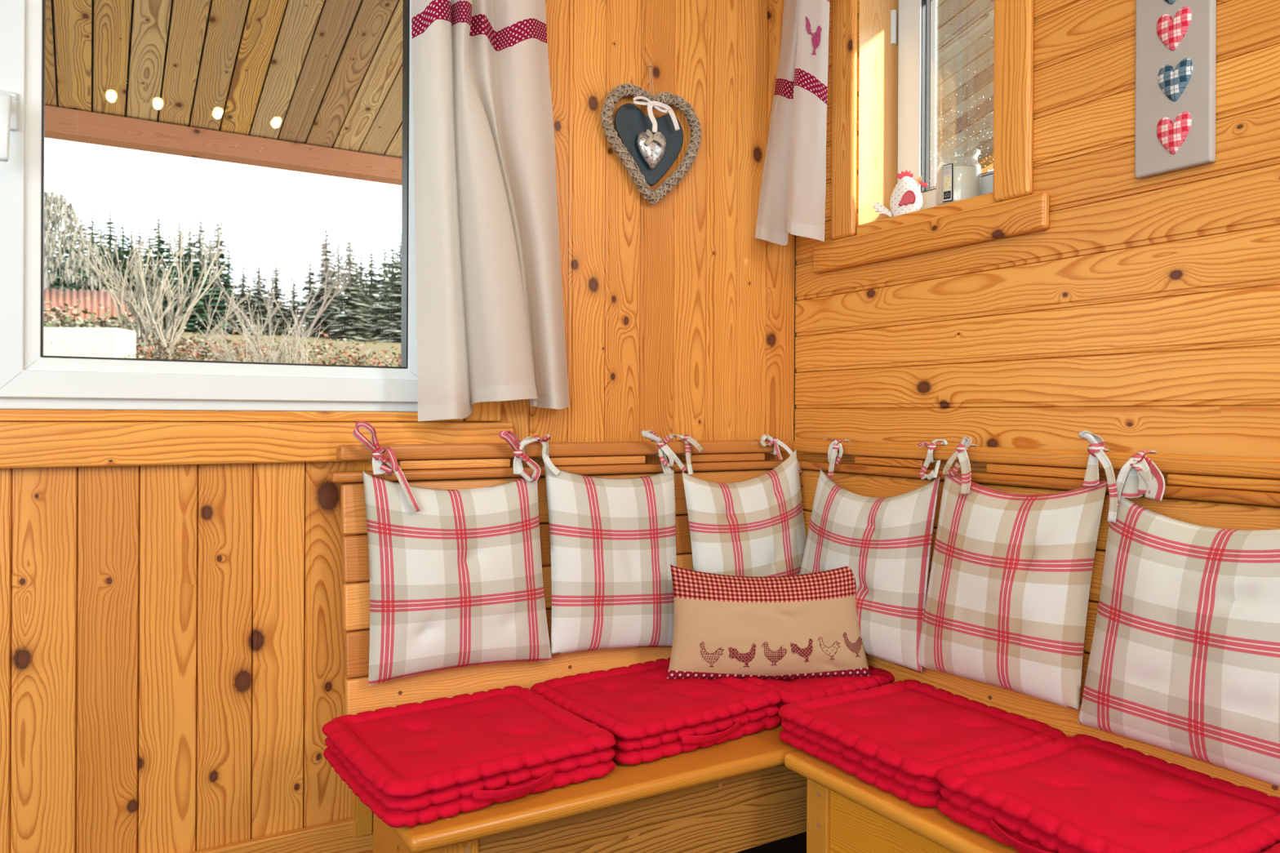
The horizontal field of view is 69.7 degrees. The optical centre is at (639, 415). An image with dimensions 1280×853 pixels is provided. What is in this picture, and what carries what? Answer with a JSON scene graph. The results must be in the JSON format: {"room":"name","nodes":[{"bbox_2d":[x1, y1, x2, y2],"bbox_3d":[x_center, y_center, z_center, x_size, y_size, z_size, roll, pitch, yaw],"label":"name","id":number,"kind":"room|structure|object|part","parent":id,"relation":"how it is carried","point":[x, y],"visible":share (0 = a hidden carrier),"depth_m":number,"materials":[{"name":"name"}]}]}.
{"room":"traditional dwelling","nodes":[
{"label":"traditional dwelling","id":0,"kind":"room"},
{"bbox_2d":[0,0,797,852],"bbox_3d":[-1.140,-0.181,1.653,3.850,2.470,0.150,0,0,-31],"label":"wall","id":1,"kind":"structure","parent":0,"point":[172,675],"depth_m":1.83,"materials":[{"name":"brown wood"}]},
{"bbox_2d":[0,0,463,422],"bbox_3d":[-1.067,-0.559,1.679,1.519,1.136,0.182,0,0,-31],"label":"window","id":2,"kind":"structure","parent":1,"relation":"in","point":[34,386],"depth_m":1.71,"materials":[{"name":"white plastic"}]},
{"bbox_3d":[-1.099,-0.496,1.587,0.026,0.121,0.056,0,0,-34],"label":"handle lever","id":3,"kind":"part","parent":2,"relation":"part of","materials":[{"name":"white plastic"}]},
{"bbox_3d":[-1.114,-0.538,1.618,0.032,0.067,0.010,0,0,-31],"label":"handle plate","id":4,"kind":"part","parent":2,"relation":"part of","materials":[{"name":"white plastic"}]},
{"bbox_3d":[-1.082,-0.564,1.703,1.505,1.104,0.071,0,0,-31],"label":"frame","id":5,"kind":"part","parent":2,"relation":"part of","materials":[{"name":"white plastic"}]},
{"bbox_3d":[-0.810,-0.553,1.864,0.669,0.892,0.004,0,0,-31],"label":"pane","id":6,"kind":"part","parent":2,"relation":"part of","materials":[{"name":"clear glass"}]},
{"bbox_3d":[-0.800,-0.553,1.847,0.669,0.892,0.004,0,0,-31],"label":"pane","id":7,"kind":"part","parent":2,"relation":"part of","materials":[{"name":"clear glass"}]},
{"bbox_2d":[0,422,513,468],"bbox_3d":[-1.216,0.050,1.504,2.168,0.080,0.025,0,0,-31],"label":"trim","id":8,"kind":"structure","parent":1,"relation":"attached to","point":[23,445],"depth_m":1.73,"materials":[{"name":"brown wood"}]},
{"bbox_2d":[188,813,373,852],"bbox_3d":[-1.122,0.938,1.565,3.600,0.232,0.020,0,0,-31],"label":"baseboard","id":9,"kind":"structure","parent":1,"relation":"attached to","point":[334,837],"depth_m":1.83,"materials":[{"name":"brown wood"}]},
{"bbox_2d":[464,400,501,421],"bbox_3d":[-0.343,-0.605,2.028,0.081,1.234,0.021,0,0,-31],"label":"trim","id":10,"kind":"structure","parent":1,"relation":"attached to","point":[482,411],"depth_m":2.02,"materials":[{"name":"brown wood"}]},
{"bbox_2d":[411,0,568,421],"bbox_3d":[-0.296,-0.571,1.961,0.377,1.167,0.120,0,0,-31],"label":"curtain","id":11,"kind":"object","parent":1,"relation":"hanging from","point":[491,326],"visible":1,"depth_m":1.92,"materials":[{"name":"fabric"}]},
{"bbox_2d":[600,62,701,203],"bbox_3d":[0.030,-0.691,2.236,0.285,0.350,0.057,0,0,-27],"label":"heart","id":12,"kind":"object","parent":1,"relation":"hanging from","point":[651,145],"visible":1,"depth_m":2.22,"materials":[{"name":"wicker"}]},
{"bbox_2d":[755,0,829,245],"bbox_3d":[0.385,-0.872,2.333,0.076,0.878,0.203,0,0,-31],"label":"curtain","id":13,"kind":"object","parent":1,"relation":"hanging from","point":[792,200],"visible":1,"depth_m":2.27,"materials":[{"name":"fabric"}]},
{"bbox_2d":[736,831,806,852],"bbox_3d":[-0.205,1.084,0.031,3.600,0.050,3.600,0,0,-31],"label":"floor","id":14,"kind":"structure","parent":0,"point":[797,843],"depth_m":2.27,"materials":[{"name":"stone"}]},
{"bbox_2d":[328,440,806,852],"bbox_3d":[0.020,0.561,1.932,1.206,0.998,0.559,0,0,-31],"label":"bench","id":15,"kind":"object","parent":14,"relation":"on","point":[740,794],"visible":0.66,"depth_m":1.81,"materials":[{"name":"brown wood"}]},
{"bbox_3d":[-0.570,0.473,1.889,0.035,0.768,0.026,0,0,-31],"label":"backrest post","id":16,"kind":"part","parent":15,"relation":"part of","materials":[{"name":"brown wood"}]},
{"bbox_3d":[-0.395,0.864,1.656,0.060,0.389,0.425,0,0,-31],"label":"panel","id":17,"kind":"part","parent":15,"relation":"part of","materials":[{"name":"brown wood"}]},
{"bbox_2d":[352,421,551,685],"bbox_3d":[-0.390,0.269,1.908,0.416,0.515,0.153,0,0,-31],"label":"cushion","id":18,"kind":"object","parent":15,"relation":"on","point":[456,575],"visible":0.99,"depth_m":1.84,"materials":[{"name":"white fabric"}]},
{"bbox_2d":[321,685,616,828],"bbox_3d":[-0.312,0.601,1.665,0.432,0.075,0.420,0,0,-34],"label":"seat cushion","id":19,"kind":"object","parent":15,"relation":"on","point":[411,764],"visible":1,"depth_m":1.58,"materials":[{"name":"red fabric"}]},
{"bbox_3d":[-0.110,0.077,2.131,1.149,0.032,0.044,0,0,-31],"label":"rail","id":20,"kind":"part","parent":15,"relation":"part of","materials":[{"name":"orange wood"}]},
{"bbox_3d":[0.045,0.655,1.899,1.196,0.030,0.478,0,0,-31],"label":"seat","id":21,"kind":"part","parent":15,"relation":"part of","materials":[{"name":"brown wood"}]},
{"bbox_2d":[523,430,686,654],"bbox_3d":[-0.070,0.286,2.099,0.403,0.508,0.153,0,0,-31],"label":"cushion","id":22,"kind":"object","parent":15,"relation":"attached to","point":[613,540],"visible":0.93,"depth_m":2.03,"materials":[{"name":"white fabric"}]},
{"bbox_3d":[0.191,0.754,1.778,1.070,0.164,0.023,0,0,-31],"label":"panel","id":23,"kind":"part","parent":15,"relation":"part of","materials":[{"name":"brown wood"}]},
{"bbox_2d":[530,657,781,764],"bbox_3d":[0.034,0.603,1.910,0.410,0.075,0.398,0,0,-36],"label":"seat cushion","id":24,"kind":"object","parent":15,"relation":"on","point":[651,717],"visible":0.86,"depth_m":1.83,"materials":[{"name":"red fabric"}]},
{"bbox_3d":[0.125,0.477,2.304,0.035,0.768,0.026,0,0,-31],"label":"backrest post","id":25,"kind":"part","parent":15,"relation":"part of","materials":[{"name":"brown wood"}]},
{"bbox_2d":[662,434,806,577],"bbox_3d":[0.244,0.288,2.278,0.408,0.486,0.170,0,0,-31],"label":"cushion","id":26,"kind":"object","parent":15,"relation":"attached to","point":[755,527],"visible":0.73,"depth_m":2.22,"materials":[{"name":"white fabric"}]},
{"bbox_2d":[740,665,894,724],"bbox_3d":[0.345,0.605,2.099,0.328,0.076,0.374,0,0,-34],"label":"seat cushion","id":27,"kind":"object","parent":15,"relation":"on","point":[790,691],"visible":0.23,"depth_m":1.97,"materials":[{"name":"red fabric"}]},
{"bbox_2d":[666,564,871,679],"bbox_3d":[0.285,0.455,2.033,0.454,0.247,0.110,0,0,-4],"label":"pillow","id":28,"kind":"object","parent":27,"relation":"on","point":[805,625],"visible":1,"depth_m":2.00,"materials":[{"name":"fabric"}]},
{"bbox_2d":[783,440,1279,852],"bbox_3d":[0.631,0.564,1.644,0.506,0.998,1.553,0,0,-31],"label":"bench","id":29,"kind":"object","parent":14,"relation":"on","point":[846,813],"visible":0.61,"depth_m":1.66,"materials":[{"name":"brown pine"}]},
{"bbox_3d":[0.346,0.867,1.723,0.045,0.389,0.056,0,0,-31],"label":"post","id":30,"kind":"part","parent":29,"relation":"part of","materials":[{"name":"brown wood"}]},
{"bbox_2d":[799,438,947,673],"bbox_3d":[0.527,0.296,2.124,0.170,0.493,0.415,0,0,-31],"label":"cushion","id":31,"kind":"object","parent":29,"relation":"attached to","point":[885,542],"visible":0.86,"depth_m":2.01,"materials":[{"name":"white fabric"}]},
{"bbox_3d":[0.599,0.844,1.293,0.023,0.339,0.941,0,0,-31],"label":"panel","id":32,"kind":"part","parent":29,"relation":"part of","materials":[{"name":"brown wood"}]},
{"bbox_3d":[0.723,0.659,1.410,0.425,0.030,1.056,0,0,-31],"label":"seat","id":33,"kind":"part","parent":29,"relation":"part of","materials":[{"name":"brown wood"}]},
{"bbox_2d":[777,680,1066,808],"bbox_3d":[0.526,0.605,1.740,0.390,0.076,0.400,0,0,-31],"label":"seat cushion","id":34,"kind":"object","parent":29,"relation":"on","point":[895,737],"visible":0.88,"depth_m":1.69,"materials":[{"name":"red fabric"}]},
{"bbox_2d":[918,430,1117,711],"bbox_3d":[0.737,0.279,1.786,0.156,0.507,0.439,0,0,-31],"label":"cushion","id":35,"kind":"object","parent":29,"relation":"on","point":[1007,597],"visible":0.95,"depth_m":1.72,"materials":[{"name":"white fabric"}]},
{"bbox_3d":[0.816,0.082,1.754,0.044,0.032,1.553,0,0,-31],"label":"rail","id":36,"kind":"part","parent":29,"relation":"part of","materials":[{"name":"orange wood"}]},
{"bbox_2d":[935,734,1279,852],"bbox_3d":[0.723,0.606,1.404,0.418,0.076,0.403,0,0,-30],"label":"seat cushion","id":37,"kind":"object","parent":29,"relation":"on","point":[1077,793],"visible":1,"depth_m":1.38,"materials":[{"name":"red fabric"}]},
{"bbox_2d":[1077,449,1279,786],"bbox_3d":[0.921,0.305,1.474,0.161,0.489,0.415,0,0,-31],"label":"cushion","id":38,"kind":"object","parent":29,"relation":"attached to","point":[1184,658],"visible":0.98,"depth_m":1.45,"materials":[{"name":"white fabric"}]},
{"bbox_2d":[1262,843,1279,852],"bbox_3d":[0.940,0.608,1.064,0.402,0.074,0.398,0,0,-31],"label":"seat cushion","id":39,"kind":"object","parent":29,"relation":"on","point":[1276,848],"visible":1,"depth_m":1.22,"materials":[{"name":"red fabric"}]},
{"bbox_2d":[795,0,1279,551],"bbox_3d":[1.350,-0.168,0.958,0.009,2.470,3.600,0,0,-31],"label":"wall","id":40,"kind":"structure","parent":0,"point":[1145,314],"depth_m":1.76,"materials":[{"name":"brown wood"}]},
{"bbox_2d":[831,0,857,239],"bbox_3d":[0.516,-0.854,2.325,0.021,0.808,0.081,0,0,-31],"label":"trim","id":41,"kind":"structure","parent":40,"relation":"attached to","point":[844,12],"depth_m":2.31,"materials":[{"name":"brown wood"}]},
{"bbox_2d":[812,191,1049,273],"bbox_3d":[0.635,-0.410,2.122,0.023,0.076,0.686,0,0,-31],"label":"trim","id":42,"kind":"structure","parent":40,"relation":"attached to","point":[1030,213],"depth_m":2.05,"materials":[{"name":"brown wood"}]},
{"bbox_2d":[993,0,1034,201],"bbox_3d":[0.772,-0.852,1.899,0.021,0.808,0.089,0,0,-31],"label":"trim","id":43,"kind":"structure","parent":40,"relation":"attached to","point":[1013,47],"depth_m":1.89,"materials":[{"name":"brown wood"}]},
{"bbox_2d":[1134,0,1216,178],"bbox_3d":[0.937,-0.713,1.615,0.028,0.564,0.134,0,0,-31],"label":"panel","id":44,"kind":"object","parent":40,"relation":"attached to","point":[1175,40],"visible":1,"depth_m":1.60,"materials":[{"name":"grey fabric"}]},
{"bbox_3d":[1.416,-0.168,0.997,0.138,2.470,3.600,0,0,-31],"label":"wall","id":45,"kind":"structure","parent":0,"visible":0},
{"bbox_2d":[856,0,998,235],"bbox_3d":[0.748,-0.810,2.144,0.201,0.722,0.478,0,0,-31],"label":"window","id":46,"kind":"structure","parent":45,"relation":"in","point":[897,38],"depth_m":2.31,"materials":[{"name":"white plastic"}]},
{"bbox_2d":[872,169,927,217],"bbox_3d":[0.628,-0.535,2.223,0.128,0.120,0.034,0,0,19],"label":"figurine","id":47,"kind":"object","parent":46,"relation":"on","point":[906,197],"visible":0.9,"depth_m":2.21,"materials":[{"name":"white paint"}]},
{"bbox_3d":[0.801,-0.807,2.172,0.062,0.647,0.452,0,0,-31],"label":"sash","id":48,"kind":"part","parent":46,"relation":"part of","materials":[{"name":"white plastic"}]},
{"bbox_2d":[937,163,979,205],"bbox_3d":[0.727,-0.538,2.104,0.101,0.128,0.099,0,0,-31],"label":"candle jar","id":49,"kind":"object","parent":46,"relation":"on","point":[954,184],"visible":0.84,"depth_m":2.06,"materials":[{"name":"silver glass"}]},
{"bbox_3d":[0.793,-0.808,2.167,0.004,0.501,0.306,0,0,-31],"label":"pane","id":50,"kind":"part","parent":46,"relation":"part of","materials":[{"name":"clear glass"}]},
{"bbox_3d":[0.814,-0.808,2.179,0.004,0.501,0.306,0,0,-31],"label":"pane","id":51,"kind":"part","parent":46,"relation":"part of","materials":[{"name":"clear glass"}]},
{"label":"outside","id":52,"kind":"structure","parent":0,"visible":0},
{"bbox_2d":[44,0,994,186],"bbox_3d":[-0.782,-1.604,2.067,7.262,0.980,3.700,0,0,-31],"label":"porch roof","id":53,"kind":"structure","parent":52,"point":[313,37],"depth_m":3.33,"materials":[{"name":"brown wood"}]},
{"bbox_2d":[51,0,287,133],"bbox_3d":[-0.819,-1.627,2.103,7.250,0.996,3.805,0,0,-31],"label":"felt","id":54,"kind":"object","parent":53,"relation":"on","point":[52,1],"depth_m":3.20,"materials":[{"name":"black"}]},
{"bbox_2d":[44,105,402,185],"bbox_3d":[-1.755,-1.081,3.642,7.230,0.093,0.110,0,0,-31],"label":"beam","id":55,"kind":"structure","parent":53,"relation":"attached to","point":[60,123],"depth_m":3.64,"materials":[{"name":"brown wood"}]},
{"bbox_2d":[969,152,993,173],"bbox_3d":[2.300,-1.579,3.911,0.060,1.061,3.700,0,0,-31],"label":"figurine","id":56,"kind":"object","parent":53,"relation":"attached to","point":[983,168],"depth_m":4.74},
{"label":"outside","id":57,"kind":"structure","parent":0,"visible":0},
{"bbox_2d":[0,331,400,412],"bbox_3d":[-13.661,-2.504,35.786,54.000,7.395,71.200,0,0,-31],"label":"ground","id":58,"kind":"structure","parent":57,"point":[383,345],"depth_m":11.29,"materials":[{"name":"beige plant"}]},
{"bbox_2d":[48,212,75,320],"bbox_3d":[-13.394,-3.244,20.961,1.417,2.810,1.411,0,0,4],"label":"conifer","id":59,"kind":"object","parent":58,"relation":"on","point":[56,283],"visible":0.12,"depth_m":21.07,"materials":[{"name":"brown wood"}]},
{"bbox_2d":[56,202,85,291],"bbox_3d":[-16.502,-4.265,26.729,1.838,3.875,1.773,0,0,-33],"label":"conifer","id":60,"kind":"object","parent":58,"relation":"on","point":[71,287],"visible":0.13,"depth_m":26.75,"materials":[{"name":"green plant"}]},
{"bbox_2d":[44,189,113,319],"bbox_3d":[-11.005,-2.919,17.060,2.282,2.532,2.236,0,0,-31],"label":"tree","id":61,"kind":"object","parent":58,"relation":"on","point":[58,202],"visible":0.55,"depth_m":16.98,"materials":[{"name":"grey plant"}]},
{"bbox_2d":[76,215,88,291],"bbox_3d":[-19.701,-4.980,32.584,2.202,4.212,1.945,0,0,29],"label":"conifer","id":62,"kind":"object","parent":58,"relation":"on","point":[81,216],"visible":0.07,"depth_m":32.51,"materials":[{"name":"green plant"}]},
{"bbox_2d":[44,287,134,329],"bbox_3d":[-10.180,-1.338,16.000,3.641,2.076,1.613,0,0,0],"label":"shed","id":63,"kind":"object","parent":58,"relation":"on","point":[53,295],"visible":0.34,"depth_m":16.10,"materials":[{"name":"brown"}]},
{"bbox_2d":[43,327,136,358],"bbox_3d":[-4.810,-0.119,7.600,1.142,1.200,0.300,0,0,0],"label":"wall","id":64,"kind":"structure","parent":58,"relation":"on","point":[110,344],"depth_m":7.45,"materials":[{"name":"beige"}]},
{"bbox_2d":[71,211,113,321],"bbox_3d":[-13.785,-3.551,23.212,1.462,3.203,1.468,0,0,-35],"label":"conifer","id":65,"kind":"object","parent":58,"relation":"on","point":[91,228],"visible":0.27,"depth_m":23.16,"materials":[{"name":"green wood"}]},
{"bbox_2d":[44,292,142,354],"bbox_3d":[-5.627,-0.913,9.243,1.240,0.846,3.505,0,0,-31],"label":"undergrowth","id":66,"kind":"object","parent":58,"relation":"on","point":[53,322],"visible":0.3,"depth_m":9.37,"materials":[{"name":"brown plant"}]},
{"bbox_2d":[94,222,112,288],"bbox_3d":[-16.942,-4.335,28.997,1.842,3.530,1.777,0,0,39],"label":"conifer","id":67,"kind":"object","parent":58,"relation":"on","point":[100,230],"visible":0.22,"depth_m":28.95,"materials":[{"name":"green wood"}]},
{"bbox_2d":[102,208,121,270],"bbox_3d":[-19.985,-5.420,34.766,2.279,4.795,2.013,0,0,-14],"label":"conifer","id":68,"kind":"object","parent":58,"relation":"on","point":[110,238],"visible":0.2,"depth_m":34.69,"materials":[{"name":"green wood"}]},
{"bbox_2d":[104,236,130,291],"bbox_3d":[-13.963,-3.449,24.556,1.524,2.678,1.470,0,0,-14],"label":"conifer","id":69,"kind":"object","parent":58,"relation":"on","point":[120,255],"visible":0.21,"depth_m":24.62,"materials":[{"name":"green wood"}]},
{"bbox_2d":[110,218,135,288],"bbox_3d":[-14.296,-3.780,25.314,1.505,3.297,1.511,0,0,38],"label":"conifer","id":70,"kind":"object","parent":58,"relation":"on","point":[122,240],"visible":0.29,"depth_m":25.33,"materials":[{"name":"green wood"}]},
{"bbox_2d":[124,226,144,284],"bbox_3d":[-17.267,-4.547,31.065,1.876,3.728,1.945,0,0,22],"label":"conifer","id":71,"kind":"object","parent":58,"relation":"on","point":[131,246],"visible":0.16,"depth_m":31.07,"materials":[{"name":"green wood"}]},
{"bbox_2d":[124,223,164,329],"bbox_3d":[-11.863,-3.191,21.738,1.124,2.679,1.273,0,0,11],"label":"conifer","id":72,"kind":"object","parent":58,"relation":"on","point":[138,241],"visible":0.2,"depth_m":21.72,"materials":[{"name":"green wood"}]},
{"bbox_2d":[133,231,163,311],"bbox_3d":[-14.707,-3.939,27.513,1.615,3.203,1.608,0,0,-11],"label":"conifer","id":73,"kind":"object","parent":58,"relation":"on","point":[149,268],"visible":0.17,"depth_m":27.50,"materials":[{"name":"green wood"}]},
{"bbox_2d":[143,213,173,297],"bbox_3d":[-17.495,-5.085,33.256,2.229,4.430,2.312,0,0,42],"label":"conifer","id":74,"kind":"object","parent":58,"relation":"on","point":[160,242],"visible":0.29,"depth_m":33.24,"materials":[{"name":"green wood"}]},
{"bbox_2d":[61,202,264,359],"bbox_3d":[-4.208,-1.159,8.251,1.528,1.632,1.107,0,0,-3],"label":"bare shrub","id":75,"kind":"object","parent":58,"relation":"on","point":[140,313],"visible":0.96,"depth_m":8.13,"materials":[{"name":"brown plant"}]},
{"bbox_2d":[152,231,192,331],"bbox_3d":[-12.238,-3.371,23.834,1.344,2.827,1.187,0,0,15],"label":"conifer","id":76,"kind":"object","parent":58,"relation":"on","point":[169,255],"visible":0.33,"depth_m":23.87,"materials":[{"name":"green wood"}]},
{"bbox_2d":[160,222,195,329],"bbox_3d":[-14.887,-4.345,29.590,1.739,3.809,1.746,0,0,-7],"label":"conifer","id":77,"kind":"object","parent":58,"relation":"on","point":[180,226],"visible":0.23,"depth_m":29.64,"materials":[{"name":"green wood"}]},
{"bbox_2d":[182,243,195,296],"bbox_3d":[-14.987,-4.169,30.312,1.824,3.198,1.611,0,0,35],"label":"conifer","id":78,"kind":"object","parent":58,"relation":"on","point":[187,251],"visible":0.13,"depth_m":30.36,"materials":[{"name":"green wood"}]},
{"bbox_2d":[182,222,198,273],"bbox_3d":[-17.292,-5.237,35.324,2.075,4.374,2.001,0,0,4],"label":"conifer","id":79,"kind":"object","parent":58,"relation":"on","point":[190,240],"visible":0.15,"depth_m":35.40,"materials":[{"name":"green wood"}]},
{"bbox_2d":[177,216,213,332],"bbox_3d":[-12.396,-3.874,26.031,1.482,3.532,1.679,0,0,-2],"label":"conifer","id":80,"kind":"object","parent":58,"relation":"on","point":[196,273],"visible":0.45,"depth_m":26.00,"materials":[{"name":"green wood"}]},
{"bbox_2d":[186,218,235,333],"bbox_3d":[-10.249,-3.285,22.400,1.517,3.045,1.463,0,0,-18],"label":"conifer","id":81,"kind":"object","parent":58,"relation":"on","point":[220,308],"visible":0.52,"depth_m":22.39,"materials":[{"name":"green plant"}]},
{"bbox_2d":[202,235,222,318],"bbox_3d":[-14.819,-4.471,31.778,1.642,3.583,1.636,0,0,-24],"label":"conifer","id":82,"kind":"object","parent":58,"relation":"on","point":[210,242],"visible":0.1,"depth_m":31.78,"materials":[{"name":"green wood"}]},
{"bbox_2d":[222,248,237,331],"bbox_3d":[-12.568,-3.733,28.214,1.317,2.852,1.491,0,0,-25],"label":"conifer","id":83,"kind":"object","parent":58,"relation":"on","point":[228,249],"visible":0.25,"depth_m":28.21,"materials":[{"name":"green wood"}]},
{"bbox_2d":[157,200,319,336],"bbox_3d":[-8.649,-3.050,20.090,3.263,3.058,1.580,0,0,-7],"label":"bare tree","id":84,"kind":"object","parent":58,"relation":"on","point":[268,304],"visible":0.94,"depth_m":19.93,"materials":[{"name":"brown plant"}]},
{"bbox_2d":[217,267,268,335],"bbox_3d":[-9.105,-2.567,20.991,1.179,1.722,1.184,0,0,33],"label":"conifer","id":85,"kind":"object","parent":58,"relation":"on","point":[243,304],"visible":0.58,"depth_m":20.98,"materials":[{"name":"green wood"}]},
{"bbox_2d":[117,319,400,412],"bbox_3d":[-2.743,0.000,7.654,2.878,1.873,5.834,0,0,-31],"label":"undergrowth","id":86,"kind":"object","parent":58,"relation":"on","point":[181,344],"visible":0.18,"depth_m":8.73,"materials":[{"name":"brown plant"}]},
{"bbox_2d":[182,275,336,364],"bbox_3d":[-3.054,-0.497,7.517,1.182,1.246,0.950,0,0,-31],"label":"bare shrub","id":87,"kind":"object","parent":58,"relation":"on","point":[257,358],"visible":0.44,"depth_m":7.44,"materials":[{"name":"brown plant"}]},
{"bbox_2d":[244,261,280,335],"bbox_3d":[-11.483,-3.436,27.713,1.601,2.410,1.544,0,0,12],"label":"conifer","id":88,"kind":"object","parent":58,"relation":"on","point":[264,311],"visible":0.51,"depth_m":27.66,"materials":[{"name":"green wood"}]},
{"bbox_2d":[260,261,288,335],"bbox_3d":[-13.552,-4.266,34.374,1.984,2.982,1.752,0,0,0],"label":"conifer","id":89,"kind":"object","parent":58,"relation":"on","point":[277,291],"visible":0.46,"depth_m":34.29,"materials":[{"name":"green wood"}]},
{"bbox_2d":[275,278,312,337],"bbox_3d":[-9.652,-2.976,25.753,1.203,1.883,1.208,0,0,41],"label":"conifer","id":90,"kind":"object","parent":58,"relation":"on","point":[292,300],"visible":0.62,"depth_m":25.74,"materials":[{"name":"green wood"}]},
{"bbox_2d":[295,257,318,331],"bbox_3d":[-11.586,-4.076,32.340,1.720,3.022,1.659,0,0,-1],"label":"conifer","id":91,"kind":"object","parent":58,"relation":"on","point":[309,277],"visible":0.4,"depth_m":32.38,"materials":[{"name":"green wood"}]},
{"bbox_2d":[303,225,342,337],"bbox_3d":[-8.174,-3.350,23.806,1.513,3.183,1.336,0,0,29],"label":"conifer","id":92,"kind":"object","parent":58,"relation":"on","point":[324,323],"visible":0.56,"depth_m":23.82,"materials":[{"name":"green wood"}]},
{"bbox_2d":[305,260,342,337],"bbox_3d":[-10.138,-3.677,29.534,1.683,2.836,1.690,0,0,29],"label":"conifer","id":93,"kind":"object","parent":58,"relation":"on","point":[316,301],"visible":0.06,"depth_m":29.52,"materials":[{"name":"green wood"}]},
{"bbox_2d":[330,244,346,335],"bbox_3d":[-9.975,-4.006,30.447,1.709,3.389,1.702,0,0,13],"label":"conifer","id":94,"kind":"object","parent":58,"relation":"on","point":[340,256],"visible":0.16,"depth_m":30.48,"materials":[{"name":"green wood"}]},
{"bbox_2d":[296,186,395,338],"bbox_3d":[-6.461,-3.278,20.314,1.808,3.689,1.754,0,0,21],"label":"bare tree","id":95,"kind":"object","parent":58,"relation":"on","point":[322,308],"visible":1,"depth_m":20.24,"materials":[{"name":"brown plant"}]},
{"bbox_2d":[327,235,377,342],"bbox_3d":[-6.896,-2.969,21.992,1.235,2.699,1.280,0,0,-19],"label":"conifer","id":96,"kind":"object","parent":58,"relation":"on","point":[354,333],"visible":0.77,"depth_m":21.91,"materials":[{"name":"green plant"}]},
{"bbox_2d":[337,261,377,340],"bbox_3d":[-7.030,-2.786,22.866,1.151,2.110,1.304,0,0,33],"label":"conifer","id":97,"kind":"object","parent":58,"relation":"on","point":[366,317],"visible":0.28,"depth_m":22.98,"materials":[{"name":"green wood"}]},
{"bbox_2d":[345,253,375,339],"bbox_3d":[-8.725,-3.607,28.635,1.467,2.913,1.662,0,0,23],"label":"conifer","id":98,"kind":"object","parent":58,"relation":"on","point":[362,269],"visible":0.28,"depth_m":28.67,"materials":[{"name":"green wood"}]},
{"bbox_2d":[362,246,381,324],"bbox_3d":[-10.357,-4.574,35.280,1.929,3.826,1.921,0,0,-20],"label":"conifer","id":99,"kind":"object","parent":58,"relation":"on","point":[371,286],"visible":0.34,"depth_m":35.24,"materials":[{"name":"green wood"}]},
{"bbox_2d":[364,244,396,340],"bbox_3d":[-7.362,-3.466,26.666,1.557,2.984,1.502,0,0,-25],"label":"conifer","id":100,"kind":"object","parent":58,"relation":"on","point":[378,318],"visible":0.59,"depth_m":26.67,"materials":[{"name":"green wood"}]},
{"bbox_2d":[372,241,399,327],"bbox_3d":[-8.935,-4.381,33.281,2.036,3.894,1.798,0,0,-37],"label":"conifer","id":101,"kind":"object","parent":58,"relation":"on","point":[393,256],"visible":0.16,"depth_m":33.34,"materials":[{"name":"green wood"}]},
{"bbox_2d":[374,232,401,342],"bbox_3d":[-6.496,-3.329,24.762,1.613,3.212,1.619,0,0,5],"label":"conifer","id":102,"kind":"object","parent":58,"relation":"on","point":[396,313],"visible":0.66,"depth_m":24.74,"materials":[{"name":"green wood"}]}
]}

